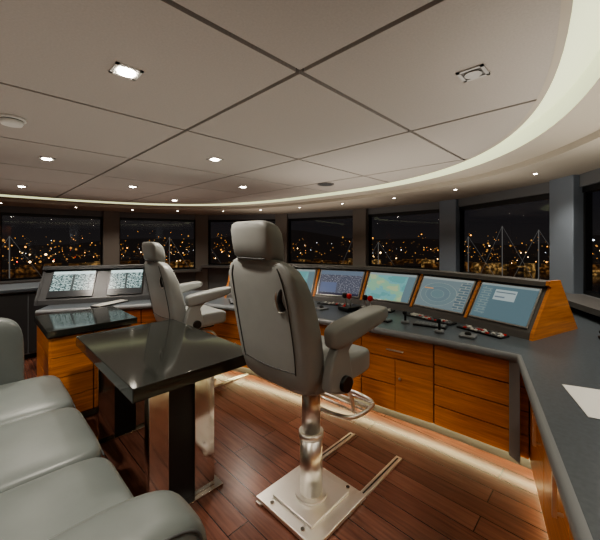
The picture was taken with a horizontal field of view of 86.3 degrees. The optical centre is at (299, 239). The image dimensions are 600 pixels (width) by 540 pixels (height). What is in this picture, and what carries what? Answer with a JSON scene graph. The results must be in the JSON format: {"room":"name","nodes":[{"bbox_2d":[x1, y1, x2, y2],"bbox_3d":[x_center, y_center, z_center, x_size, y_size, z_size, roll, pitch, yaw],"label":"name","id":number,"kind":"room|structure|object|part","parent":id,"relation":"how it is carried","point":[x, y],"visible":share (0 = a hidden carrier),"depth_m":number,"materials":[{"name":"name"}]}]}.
{"room":"control cabin","nodes":[
{"label":"control cabin","id":0,"kind":"room"},
{"bbox_2d":[0,0,560,203],"bbox_3d":[-1.745,-0.767,3.364,7.130,0.035,5.525,0,0,44],"label":"ceiling","id":1,"kind":"structure","parent":0,"point":[378,97],"depth_m":1.60,"materials":[{"name":"paint"}]},
{"bbox_2d":[0,113,26,127],"bbox_3d":[-1.771,-0.728,1.965,0.140,0.045,0.140,0,0,44],"label":"smoke detector","id":2,"kind":"object","parent":1,"relation":"attached to","point":[9,120],"visible":1,"depth_m":1.94,"materials":[{"name":"white plastic"}]},
{"bbox_2d":[38,156,54,160],"bbox_3d":[-2.329,-0.745,2.946,0.110,0.010,0.110,0,0,44],"label":"recessed light","id":3,"kind":"object","parent":1,"relation":"in","point":[40,157],"visible":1,"depth_m":2.93,"materials":[{"name":"white plastic"}]},
{"bbox_2d":[109,61,143,80],"bbox_3d":[-0.771,-0.745,1.420,0.110,0.010,0.110,0,0,44],"label":"recessed light","id":4,"kind":"object","parent":1,"relation":"in","point":[120,69],"visible":1,"depth_m":1.41,"materials":[{"name":"white plastic"}]},
{"bbox_2d":[206,157,222,161],"bbox_3d":[-0.788,-0.745,2.962,0.110,0.010,0.110,0,0,44],"label":"recessed light","id":5,"kind":"object","parent":1,"relation":"in","point":[211,158],"visible":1,"depth_m":2.94,"materials":[{"name":"white plastic"}]},
{"bbox_2d":[317,182,333,185],"bbox_3d":[0.344,-0.742,4.282,0.220,0.016,0.220,0,0,44],"label":"ceiling speaker","id":6,"kind":"object","parent":1,"relation":"attached to","point":[326,183],"depth_m":4.23},
{"bbox_2d":[456,64,489,82],"bbox_3d":[0.777,-0.745,1.437,0.110,0.010,0.110,0,0,44],"label":"recessed light","id":7,"kind":"object","parent":1,"relation":"in","point":[478,71],"visible":1,"depth_m":1.43,"materials":[{"name":"metal"}]},
{"bbox_2d":[24,357,548,539],"bbox_3d":[-1.205,1.450,4.344,9.880,0.100,7.721,0,0,44],"label":"floor","id":8,"kind":"structure","parent":0,"point":[443,487],"depth_m":1.94,"materials":[{"name":"brown wood"}]},
{"bbox_2d":[0,282,47,358],"bbox_3d":[-3.382,0.980,3.942,0.650,0.840,2.300,0,0,44],"label":"locker","id":9,"kind":"object","parent":8,"relation":"on","point":[16,300],"visible":0.27,"depth_m":3.72,"materials":[{"name":"painted wood"},{"name":"black plastic"}]},
{"bbox_2d":[34,306,136,416],"bbox_3d":[-1.850,1.030,2.756,0.700,0.740,0.610,0,0,44],"label":"base cabinet","id":10,"kind":"object","parent":8,"relation":"on","point":[58,354],"visible":0.43,"depth_m":2.49,"materials":[{"name":"orange wood"}]},
{"bbox_2d":[0,317,206,539],"bbox_3d":[-1.417,0.960,1.326,2.277,0.880,1.093,0,0,44],"label":"leather sofa","id":11,"kind":"object","parent":8,"relation":"on","point":[56,483],"visible":1,"depth_m":1.25,"materials":[{"name":"grey leather"}]},
{"bbox_3d":[-2.216,0.880,1.989,0.190,0.720,0.760,0,0,44],"label":"arm","id":12,"kind":"part","parent":11,"relation":"part of","materials":[{"name":"grey leather"}]},
{"bbox_2d":[0,375,72,424],"bbox_3d":[-1.815,1.061,1.820,0.628,0.278,0.800,0,0,44],"label":"seat cushion","id":13,"kind":"object","parent":11,"relation":"on","point":[19,399],"depth_m":1.91,"materials":[{"name":"grey leather"}]},
{"bbox_2d":[0,407,100,492],"bbox_3d":[-1.379,1.061,1.393,0.608,0.278,0.800,0,0,44],"label":"seat cushion","id":14,"kind":"object","parent":11,"relation":"on","point":[33,445],"depth_m":1.46,"materials":[{"name":"grey leather"}]},
{"bbox_2d":[0,457,132,539],"bbox_3d":[-0.951,1.061,0.973,0.608,0.278,0.800,0,0,44],"label":"seat cushion","id":15,"kind":"object","parent":11,"relation":"on","point":[41,505],"depth_m":1.16,"materials":[{"name":"grey leather"}]},
{"bbox_3d":[-0.675,1.040,0.661,0.270,0.560,1.000,0,0,44],"label":"arm","id":16,"kind":"part","parent":11,"relation":"part of","materials":[{"name":"grey leather"}]},
{"bbox_2d":[76,319,246,505],"bbox_3d":[-0.916,1.035,2.080,1.140,0.730,0.690,0,0,44],"label":"table","id":17,"kind":"object","parent":8,"relation":"on","point":[156,377],"visible":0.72,"depth_m":1.76,"materials":[{"name":"black stone"}]},
{"bbox_3d":[-1.367,1.060,2.248,0.060,0.650,0.100,0,0,44],"label":"leg post","id":18,"kind":"part","parent":17,"relation":"part of","materials":[{"name":"metal"}]},
{"bbox_3d":[-1.283,1.060,2.334,0.030,0.650,0.140,0,0,44],"label":"leg panel","id":19,"kind":"part","parent":17,"relation":"part of","materials":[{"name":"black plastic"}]},
{"bbox_3d":[-1.192,1.060,2.427,0.060,0.650,0.120,0,0,44],"label":"leg post","id":20,"kind":"part","parent":17,"relation":"part of","materials":[{"name":"white mirror"}]},
{"bbox_3d":[-0.724,1.060,1.619,0.060,0.650,0.100,0,0,44],"label":"leg post","id":21,"kind":"part","parent":17,"relation":"part of","materials":[{"name":"white mirror"}]},
{"bbox_3d":[-0.640,1.060,1.705,0.030,0.650,0.140,0,0,44],"label":"leg panel","id":22,"kind":"part","parent":17,"relation":"part of","materials":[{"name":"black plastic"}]},
{"bbox_3d":[-0.549,1.060,1.798,0.060,0.650,0.120,0,0,44],"label":"leg post","id":23,"kind":"part","parent":17,"relation":"part of","materials":[{"name":"white mirror"}]},
{"bbox_2d":[142,242,248,387],"bbox_3d":[-1.005,0.707,3.119,0.681,1.385,0.950,0,0,44],"label":"chair","id":24,"kind":"object","parent":8,"relation":"on","point":[165,290],"visible":0.7,"depth_m":2.79,"materials":[{"name":"grey leather"}]},
{"bbox_3d":[-1.224,0.491,2.895,0.516,0.628,0.239,0,0,44],"label":"backrest","id":25,"kind":"part","parent":24,"relation":"part of","materials":[{"name":"grey leather"}]},
{"bbox_3d":[-0.899,0.735,2.784,0.040,0.070,0.070,0,0,44],"label":"pivot knob","id":26,"kind":"part","parent":24,"relation":"part of","materials":[{"name":"black plastic"}]},
{"bbox_3d":[-1.036,0.741,3.086,0.490,0.135,0.540,0,0,44],"label":"seat","id":27,"kind":"part","parent":24,"relation":"part of","materials":[{"name":"grey leather"}]},
{"bbox_3d":[-0.887,0.956,3.126,0.197,0.193,0.037,0,0,-11],"label":"footrest arm","id":28,"kind":"part","parent":24,"relation":"part of","materials":[{"name":"silver metal"}]},
{"bbox_3d":[-1.036,1.383,3.086,0.420,0.022,0.420,0,0,44],"label":"plate","id":29,"kind":"part","parent":24,"relation":"part of","materials":[{"name":"silver metal"}]},
{"bbox_3d":[-0.803,1.394,3.068,0.040,0.012,0.740,0,0,44],"label":"rail","id":30,"kind":"part","parent":24,"relation":"part of","materials":[{"name":"silver metal"}]},
{"bbox_2d":[229,220,401,539],"bbox_3d":[0.133,0.657,1.794,0.681,1.485,1.070,0,0,44],"label":"chair","id":31,"kind":"object","parent":8,"relation":"on","point":[282,341],"visible":1,"depth_m":1.49,"materials":[{"name":"grey leather"}]},
{"bbox_3d":[-0.128,0.391,1.527,0.516,0.628,0.239,0,0,44],"label":"backrest","id":32,"kind":"part","parent":31,"relation":"part of","materials":[{"name":"grey leather"}]},
{"bbox_3d":[-0.072,0.240,1.352,0.086,0.150,0.022,0,0,33],"label":"grab slot trim","id":33,"kind":"part","parent":31,"relation":"part of","materials":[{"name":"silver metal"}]},
{"bbox_3d":[0.078,1.394,1.995,0.040,0.012,0.860,0,0,44],"label":"rail","id":34,"kind":"part","parent":31,"relation":"part of","materials":[{"name":"silver metal"}]},
{"bbox_3d":[0.060,1.383,1.719,0.420,0.022,0.420,0,0,44],"label":"plate","id":35,"kind":"part","parent":31,"relation":"part of","materials":[{"name":"silver metal"}]},
{"bbox_3d":[0.060,1.365,1.719,0.280,0.014,0.300,0,0,44],"label":"plate","id":36,"kind":"part","parent":31,"relation":"part of","materials":[{"name":"silver metal"}]},
{"bbox_3d":[0.060,0.641,1.719,0.490,0.135,0.540,0,0,44],"label":"seat","id":37,"kind":"part","parent":31,"relation":"part of","materials":[{"name":"grey leather"}]},
{"bbox_3d":[0.197,0.635,1.416,0.040,0.070,0.070,0,0,44],"label":"pivot knob","id":38,"kind":"part","parent":31,"relation":"part of","materials":[{"name":"black plastic"}]},
{"bbox_3d":[0.209,0.856,1.759,0.197,0.193,0.037,0,0,-11],"label":"footrest arm","id":39,"kind":"part","parent":31,"relation":"part of","materials":[{"name":"silver metal"}]},
{"bbox_3d":[0.335,1.394,1.743,0.040,0.012,0.860,0,0,44],"label":"rail","id":40,"kind":"part","parent":31,"relation":"part of","materials":[{"name":"silver metal"}]},
{"bbox_2d":[33,263,599,539],"bbox_3d":[-0.120,0.844,2.668,5.625,1.112,4.857,0,0,44],"label":"console","id":41,"kind":"object","parent":8,"relation":"on","point":[494,388],"visible":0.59,"depth_m":2.16,"materials":[{"name":"laminate"}]},
{"bbox_2d":[46,270,96,298],"bbox_3d":[-2.462,0.474,3.467,0.414,0.265,0.208,0,0,-19],"label":"display","id":42,"kind":"object","parent":41,"relation":"on","point":[63,284],"visible":1,"depth_m":3.46,"materials":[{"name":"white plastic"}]},
{"bbox_3d":[-1.972,0.663,3.331,0.120,0.012,0.360,0,0,18],"label":"plate","id":43,"kind":"part","parent":41,"relation":"part of","materials":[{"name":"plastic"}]},
{"bbox_2d":[107,269,143,295],"bbox_3d":[-1.976,0.474,3.635,0.348,0.265,0.208,0,0,-19],"label":"display","id":44,"kind":"object","parent":41,"relation":"on","point":[123,281],"visible":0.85,"depth_m":3.62,"materials":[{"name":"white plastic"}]},
{"bbox_2d":[296,269,316,294],"bbox_3d":[-0.077,0.474,3.710,0.510,0.265,0.208,0,0,15],"label":"display","id":45,"kind":"object","parent":41,"relation":"on","point":[309,275],"visible":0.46,"depth_m":3.69,"materials":[{"name":"glass"}]},
{"bbox_3d":[0.208,0.661,3.099,0.100,0.015,0.100,0,0,-34],"label":"plate","id":46,"kind":"part","parent":41,"relation":"part of","materials":[{"name":"grey"}]},
{"bbox_2d":[316,269,364,297],"bbox_3d":[0.441,0.474,3.525,0.515,0.265,0.208,0,0,24],"label":"display","id":47,"kind":"object","parent":41,"relation":"on","point":[331,282],"visible":1,"depth_m":3.52,"materials":[{"name":"glass"}]},
{"bbox_3d":[0.463,0.646,3.046,0.160,0.045,0.140,0,0,-34],"label":"plate","id":48,"kind":"part","parent":41,"relation":"part of","materials":[{"name":"black plastic"}]},
{"bbox_2d":[364,271,418,303],"bbox_3d":[0.902,0.474,3.235,0.526,0.265,0.208,0,0,40],"label":"display","id":49,"kind":"object","parent":41,"relation":"on","point":[383,286],"visible":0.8,"depth_m":3.21,"materials":[{"name":"glass screen"},{"name":"black plastic"}]},
{"bbox_3d":[1.013,0.663,2.493,0.240,0.012,0.100,0,0,33],"label":"plate","id":50,"kind":"part","parent":41,"relation":"part of","materials":[{"name":"black plastic"}]},
{"bbox_2d":[413,275,476,314],"bbox_3d":[1.262,0.474,2.840,0.208,0.265,0.498,0,0,-34],"label":"display","id":51,"kind":"object","parent":41,"relation":"on","point":[452,295],"visible":1,"depth_m":2.81,"materials":[{"name":"glass screen"},{"name":"black plastic"}]},
{"bbox_3d":[1.165,0.661,2.219,0.100,0.015,0.100,0,0,39],"label":"plate","id":52,"kind":"part","parent":41,"relation":"part of","materials":[{"name":"grey"}]},
{"bbox_2d":[468,281,542,328],"bbox_3d":[1.527,0.474,2.408,0.208,0.265,0.435,0,0,-28],"label":"display","id":53,"kind":"object","parent":41,"relation":"on","point":[512,305],"visible":1,"depth_m":2.38,"materials":[{"name":"glass screen"},{"name":"black plastic"}]},
{"bbox_3d":[1.276,1.005,1.904,0.057,0.590,0.084,0,0,34],"label":"corner post","id":54,"kind":"part","parent":41,"relation":"part of","materials":[{"name":"grey"}]},
{"bbox_2d":[562,384,599,418],"bbox_3d":[1.245,0.667,1.300,0.210,0.002,0.300,0,0,24],"label":"paper sheets","id":55,"kind":"object","parent":41,"relation":"on","point":[588,399],"visible":1,"depth_m":1.35,"materials":[{"name":"white paper"}]},
{"bbox_2d":[0,78,599,214],"bbox_3d":[-1.251,-0.705,4.296,9.599,0.050,7.548,0,0,44],"label":"ceiling soffit","id":56,"kind":"structure","parent":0,"point":[571,146],"depth_m":3.80,"materials":[{"name":"beige paint"}]},
{"bbox_2d":[508,0,599,137],"bbox_3d":[-1.684,-0.855,3.426,7.480,0.001,5.700,0,0,44],"label":"light","id":57,"kind":"object","parent":56,"relation":"attached to","point":[582,44],"depth_m":1.45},
{"bbox_2d":[0,168,599,298],"bbox_3d":[-0.558,0.250,4.969,9.830,2.300,5.919,0,0,44],"label":"wall","id":58,"kind":"structure","parent":0,"point":[217,277],"depth_m":6.85,"materials":[{"name":"grey paint"}]},
{"bbox_2d":[0,212,102,280],"bbox_3d":[-5.325,0.135,6.968,2.102,1.370,0.080,0,0,-43],"label":"frame","id":59,"kind":"object","parent":58,"relation":"attached to","point":[1,213],"visible":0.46,"depth_m":6.68,"materials":[{"name":"black plastic"}]},
{"bbox_2d":[102,211,119,264],"bbox_3d":[-4.514,0.350,7.639,0.340,2.100,0.200,0,0,-38],"label":"trim","id":60,"kind":"structure","parent":58,"relation":"attached to","point":[110,221],"depth_m":7.56,"materials":[{"name":"grey"}]},
{"bbox_2d":[120,217,194,269],"bbox_3d":[-3.638,0.115,8.274,2.159,1.330,0.080,0,0,-32],"label":"frame","id":61,"kind":"object","parent":58,"relation":"attached to","point":[121,218],"visible":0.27,"depth_m":8.43,"materials":[{"name":"black plastic"}]},
{"bbox_2d":[195,215,208,290],"bbox_3d":[-2.687,0.350,8.790,0.340,2.100,0.200,0,0,-11],"label":"trim","id":62,"kind":"structure","parent":58,"relation":"attached to","point":[201,221],"depth_m":8.70,"materials":[{"name":"grey"}]},
{"bbox_2d":[208,219,274,264],"bbox_3d":[-1.559,0.065,8.662,2.266,1.230,0.080,0,0,10],"label":"frame","id":63,"kind":"object","parent":58,"relation":"attached to","point":[268,220],"visible":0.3,"depth_m":8.74,"materials":[{"name":"black plastic"}]},
{"bbox_2d":[275,214,287,262],"bbox_3d":[-0.456,0.350,8.396,0.340,2.100,0.200,0,0,23],"label":"trim","id":64,"kind":"structure","parent":58,"relation":"attached to","point":[281,220],"depth_m":8.28,"materials":[{"name":"grey"}]},
{"bbox_2d":[4,0,572,203],"bbox_3d":[-1.743,-0.774,3.365,7.140,0.051,5.530,0,0,44],"label":"trim","id":65,"kind":"structure","parent":58,"relation":"attached to","point":[566,5],"depth_m":1.38,"materials":[{"name":"beige paint"}]},
{"bbox_2d":[0,50,599,205],"bbox_3d":[-1.683,-0.795,3.426,7.480,0.130,5.700,0,0,44],"label":"trim","id":66,"kind":"structure","parent":58,"relation":"attached to","point":[590,76],"depth_m":2.66,"materials":[{"name":"white paint"}]},
{"bbox_2d":[0,263,599,316],"bbox_3d":[-0.670,0.715,5.774,9.750,0.310,4.769,0,0,30],"label":"window ledge","id":67,"kind":"object","parent":58,"relation":"attached to","point":[591,305],"visible":0.11,"depth_m":3.06,"materials":[{"name":"grey"}]},
{"bbox_2d":[288,216,352,264],"bbox_3d":[0.491,0.025,7.776,2.260,1.150,0.080,0,0,37],"label":"frame","id":68,"kind":"object","parent":58,"relation":"attached to","point":[335,217],"visible":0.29,"depth_m":8.02,"materials":[{"name":"black plastic"}]},
{"bbox_2d":[353,208,368,265],"bbox_3d":[1.355,0.350,7.043,0.342,2.100,0.203,0,0,44],"label":"trim","id":69,"kind":"structure","parent":58,"relation":"attached to","point":[360,216],"depth_m":6.94,"materials":[{"name":"grey"}]},
{"bbox_2d":[368,209,438,269],"bbox_3d":[2.032,0.005,6.316,0.080,1.110,1.983,0,0,-39],"label":"frame","id":70,"kind":"object","parent":58,"relation":"attached to","point":[370,216],"visible":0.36,"depth_m":6.53,"materials":[{"name":"black plastic"}]},
{"bbox_2d":[439,199,459,271],"bbox_3d":[2.601,0.350,5.500,0.200,2.100,0.340,0,0,-24],"label":"pillar","id":71,"kind":"structure","parent":58,"relation":"attached to","point":[449,213],"depth_m":5.42,"materials":[{"name":"grey paint"}]},
{"bbox_2d":[459,193,548,273],"bbox_3d":[2.843,0.005,4.510,0.080,1.110,2.034,0,0,-10],"label":"frame","id":72,"kind":"object","parent":58,"relation":"attached to","point":[542,196],"visible":0.2,"depth_m":4.82,"materials":[{"name":"black plastic"}]},
{"bbox_2d":[549,175,582,293],"bbox_3d":[2.947,0.350,3.496,0.200,2.100,0.340,0,0,2],"label":"pillar","id":73,"kind":"structure","parent":58,"relation":"attached to","point":[565,193],"depth_m":3.42,"materials":[{"name":"grey paint"}]},
{"bbox_2d":[582,183,599,297],"bbox_3d":[2.737,0.005,2.380,0.080,1.110,2.267,0,0,14],"label":"frame","id":74,"kind":"object","parent":58,"relation":"attached to","point":[587,191],"visible":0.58,"depth_m":3.29,"materials":[{"name":"black plastic"}]},
{"label":"outside","id":75,"kind":"structure","parent":0,"visible":0},
{"bbox_2d":[2,226,599,291],"bbox_3d":[0.000,1.712,0.000,600.000,15.776,600.000,0,0,44],"label":"harbour night view","id":76,"kind":"object","parent":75,"point":[531,260],"visible":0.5,"depth_m":118.83,"materials":[{"name":"black glowing backdrop image of city lights"}]}
]}

